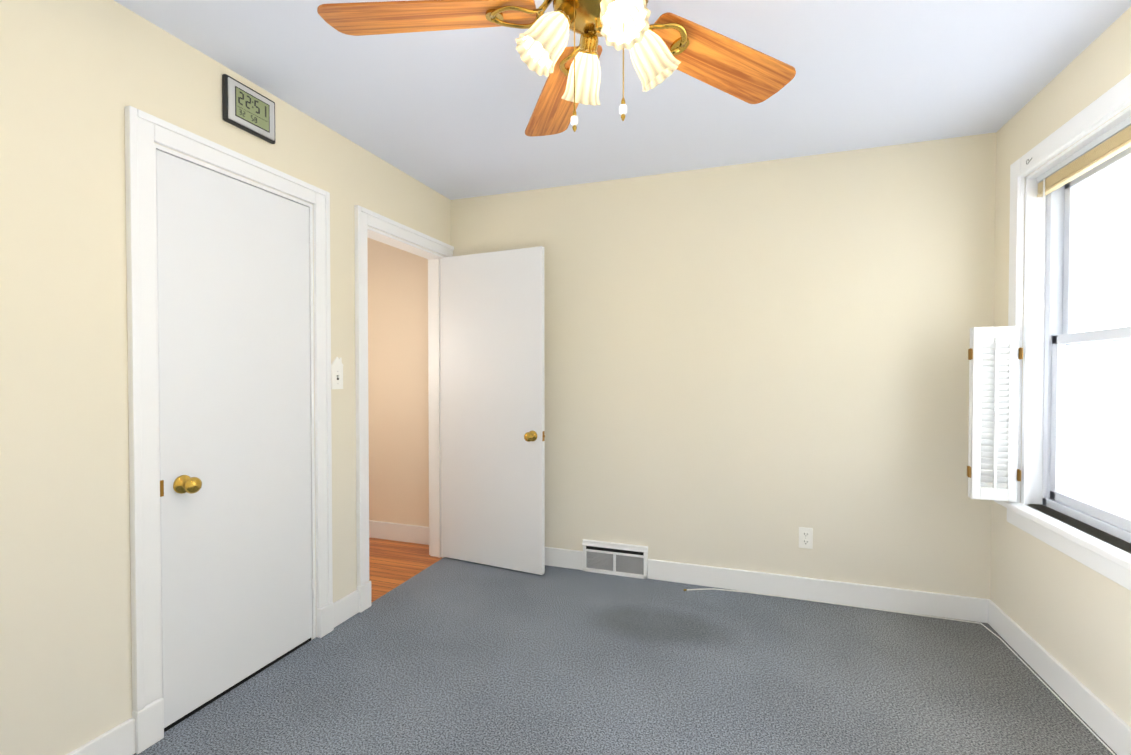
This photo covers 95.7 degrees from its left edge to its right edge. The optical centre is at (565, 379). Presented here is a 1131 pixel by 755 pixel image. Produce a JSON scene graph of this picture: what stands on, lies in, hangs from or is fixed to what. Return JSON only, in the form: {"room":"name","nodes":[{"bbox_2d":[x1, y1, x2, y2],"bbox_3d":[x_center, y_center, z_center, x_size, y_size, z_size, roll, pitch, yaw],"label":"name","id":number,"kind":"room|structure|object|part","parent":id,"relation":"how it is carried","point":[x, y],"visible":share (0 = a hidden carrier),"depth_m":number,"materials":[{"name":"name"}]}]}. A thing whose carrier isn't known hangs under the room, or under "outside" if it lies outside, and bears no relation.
{"room":"empty bedroom","nodes":[
{"label":"empty bedroom","id":0,"kind":"room"},
{"bbox_2d":[0,0,450,754],"bbox_3d":[-1.769,-0.010,1.815,0.750,2.590,3.880,0,1,19],"label":"wall","id":1,"kind":"structure","parent":0,"point":[76,76],"depth_m":1.55,"materials":[{"name":"beige paint"}]},
{"bbox_2d":[66,717,134,754],"bbox_3d":[-1.698,1.179,0.849,0.020,0.118,1.764,0,1,19],"label":"baseboard","id":2,"kind":"structure","parent":1,"relation":"attached to","point":[120,740],"depth_m":1.62,"materials":[{"name":"white wood"}]},
{"bbox_2d":[156,150,314,727],"bbox_3d":[-1.274,0.218,2.071,0.104,2.025,0.670,0,1,19],"label":"closet door","id":3,"kind":"structure","parent":1,"relation":"in","point":[234,258],"depth_m":2.00,"materials":[{"name":"white paint"}]},
{"bbox_2d":[222,74,274,143],"bbox_3d":[-1.268,-1.084,2.063,0.027,0.177,0.225,0,1,19],"label":"clock","id":4,"kind":"object","parent":1,"relation":"attached to","point":[248,109],"visible":1,"depth_m":2.04,"materials":[{"name":"black plastic"}]},
{"bbox_2d":[125,106,453,753],"bbox_3d":[-1.157,0.163,2.622,0.172,2.119,1.982,0,1,19],"label":"door frame","id":5,"kind":"structure","parent":1,"relation":"attached to","point":[144,131],"depth_m":2.04,"materials":[{"name":"white wood"}]},
{"bbox_2d":[442,246,544,574],"bbox_3d":[-0.476,0.190,3.280,0.770,2.000,0.171,0,1,25],"label":"room door","id":6,"kind":"structure","parent":5,"relation":"attached to","point":[493,429],"depth_m":3.25,"materials":[{"name":"white paint"}]},
{"bbox_2d":[331,357,343,388],"bbox_3d":[-1.120,-0.034,2.525,0.018,0.161,0.084,0,1,19],"label":"switch plate","id":7,"kind":"object","parent":1,"relation":"attached to","point":[337,365],"visible":1,"depth_m":2.52,"materials":[{"name":"white plastic"}]},
{"bbox_2d":[367,237,428,526],"bbox_3d":[-1.434,-0.018,3.941,1.250,2.440,0.120,0,1,19],"label":"wall","id":8,"kind":"structure","parent":0,"point":[398,414],"depth_m":3.81,"materials":[{"name":"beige paint"}]},
{"bbox_2d":[369,520,428,544],"bbox_3d":[-1.385,1.138,3.868,1.100,0.130,0.020,0,1,19],"label":"baseboard","id":9,"kind":"structure","parent":8,"relation":"attached to","point":[377,529],"depth_m":3.81,"materials":[{"name":"white wood"}]},
{"bbox_2d":[369,537,441,602],"bbox_3d":[-1.579,1.236,3.349,1.370,0.050,1.370,0,1,19],"label":"floor","id":10,"kind":"structure","parent":0,"point":[393,564],"depth_m":3.39,"materials":[{"name":"brown wood"}]},
{"bbox_2d":[114,0,1130,199],"bbox_3d":[0.058,-1.247,1.235,3.310,0.100,4.000,0,1,19],"label":"ceiling","id":11,"kind":"structure","parent":0,"point":[447,113],"depth_m":2.09,"materials":[{"name":"white paint"}]},
{"bbox_2d":[317,0,795,136],"bbox_3d":[0.064,-0.896,1.241,1.368,0.601,1.330,0,1,19],"label":"fan","id":12,"kind":"object","parent":11,"relation":"hanging from","point":[663,47],"visible":1,"depth_m":1.34,"materials":[{"name":"brown wood"}]},
{"label":"blade","id":13,"kind":"part","parent":12,"relation":"part of","materials":[{"name":"brown wood"}]},
{"bbox_3d":[-0.041,-0.832,1.245,0.114,0.124,0.114,36,-8,-13],"label":"lamp shade","id":14,"kind":"part","parent":12,"relation":"part of","materials":[{"name":"white glass"}]},
{"bbox_3d":[-0.017,-0.936,1.700,0.166,0.006,0.549,-13,4,-13],"label":"blade","id":15,"kind":"part","parent":12,"relation":"part of","materials":[{"name":"brown wood"}]},
{"bbox_3d":[0.052,-0.835,1.408,0.114,0.124,0.114,0,36,-15],"label":"lamp shade","id":16,"kind":"part","parent":12,"relation":"part of","materials":[{"name":"white glass"}]},
{"bbox_3d":[0.119,-0.845,1.161,0.050,0.088,0.050,0,-34,-15],"label":"bulb","id":17,"kind":"part","parent":12,"relation":"part of","materials":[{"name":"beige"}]},
{"bbox_3d":[0.122,-0.831,1.152,0.114,0.124,0.114,0,-34,-15],"label":"lamp shade","id":18,"kind":"part","parent":12,"relation":"part of","materials":[{"name":"white glass"}]},
{"bbox_3d":[0.215,-0.833,1.314,0.114,0.124,0.114,-36,10,-12],"label":"lamp shade","id":19,"kind":"part","parent":12,"relation":"part of","materials":[{"name":"white glass"}]},
{"bbox_3d":[0.456,-0.933,1.507,0.549,0.006,0.166,-1,-11,-32],"label":"blade","id":20,"kind":"part","parent":12,"relation":"part of","materials":[{"name":"brown wood"}]},
{"bbox_2d":[133,557,1116,754],"bbox_3d":[0.058,1.262,1.274,3.070,0.062,3.760,0,1,19],"label":"floor carpet","id":21,"kind":"object","parent":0,"point":[447,656],"visible":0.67,"depth_m":2.06,"materials":[{"name":"grey carpet"}]},
{"bbox_2d":[683,588,1114,754],"bbox_3d":[0.887,1.225,1.283,1.466,0.010,3.156,0,1,19],"label":"coaxial cable","id":22,"kind":"object","parent":21,"relation":"on","point":[1099,739],"visible":0.98,"depth_m":2.60,"materials":[{"name":"white plastic"}]},
{"bbox_2d":[451,132,995,598],"bbox_3d":[0.685,-0.005,3.090,3.310,2.440,0.120,0,1,19],"label":"wall","id":23,"kind":"structure","parent":0,"point":[753,366],"depth_m":2.86,"materials":[{"name":"beige paint"}]},
{"bbox_2d":[545,547,582,569],"bbox_3d":[-0.338,1.139,3.385,0.953,0.118,0.016,0,1,19],"label":"baseboard","id":24,"kind":"structure","parent":23,"relation":"attached to","point":[557,557],"depth_m":3.26,"materials":[{"name":"white wood"}]},
{"bbox_2d":[582,539,647,578],"bbox_3d":[0.303,1.104,3.156,0.413,0.195,0.034,0,1,19],"label":"air vent","id":25,"kind":"object","parent":23,"relation":"in","point":[618,559],"visible":1,"depth_m":3.15,"materials":[{"name":"white metal"}]},
{"bbox_2d":[799,527,812,548],"bbox_3d":[1.322,0.871,2.818,0.070,0.115,0.008,0,1,19],"label":"electrical outlet","id":26,"kind":"object","parent":23,"relation":"attached to","point":[805,537],"visible":1,"depth_m":2.81,"materials":[{"name":"white plastic"}]},
{"bbox_2d":[648,559,985,621],"bbox_3d":[1.293,1.148,2.826,1.678,0.118,0.020,0,1,19],"label":"baseboard","id":27,"kind":"structure","parent":23,"relation":"attached to","point":[871,596],"depth_m":2.78,"materials":[{"name":"white wood"}]},
{"bbox_2d":[990,7,1130,726],"bbox_3d":[1.586,0.031,0.732,0.160,2.440,3.760,0,1,19],"label":"wall","id":28,"kind":"structure","parent":0,"point":[1070,615],"depth_m":1.99,"materials":[{"name":"beige paint"}]},
{"bbox_2d":[982,599,1130,754],"bbox_3d":[1.501,1.180,0.779,0.020,0.118,3.760,0,1,19],"label":"baseboard","id":29,"kind":"structure","parent":28,"relation":"attached to","point":[1102,720],"depth_m":1.94,"materials":[{"name":"white wood"}]},
{"bbox_2d":[994,73,1130,590],"bbox_3d":[1.937,-0.156,1.841,0.215,1.640,1.100,0,1,19],"label":"window","id":30,"kind":"structure","parent":28,"relation":"in","point":[1060,336],"depth_m":2.07,"materials":[{"name":"white plastic"}]},
{"bbox_2d":[967,326,1022,501],"bbox_3d":[1.919,0.152,2.296,0.180,0.775,0.079,0,1,19],"label":"window shutter","id":31,"kind":"object","parent":30,"relation":"attached to","point":[995,354],"visible":1,"depth_m":2.29,"materials":[{"name":"white paint"}]},
{"bbox_2d":[1037,116,1130,303],"bbox_3d":[1.915,-0.119,1.849,0.056,1.510,0.826,0,1,19],"label":"blind stack","id":32,"kind":"object","parent":30,"relation":"attached to","point":[1109,144],"visible":1,"depth_m":1.93,"materials":[{"name":"beige fabric"}]},
{"bbox_3d":[2.014,-0.159,1.815,0.008,1.408,0.826,0,1,19],"label":"daylight window glass","id":33,"kind":"part","parent":30,"relation":"part of","materials":[{"name":"clear glass"}]}
]}

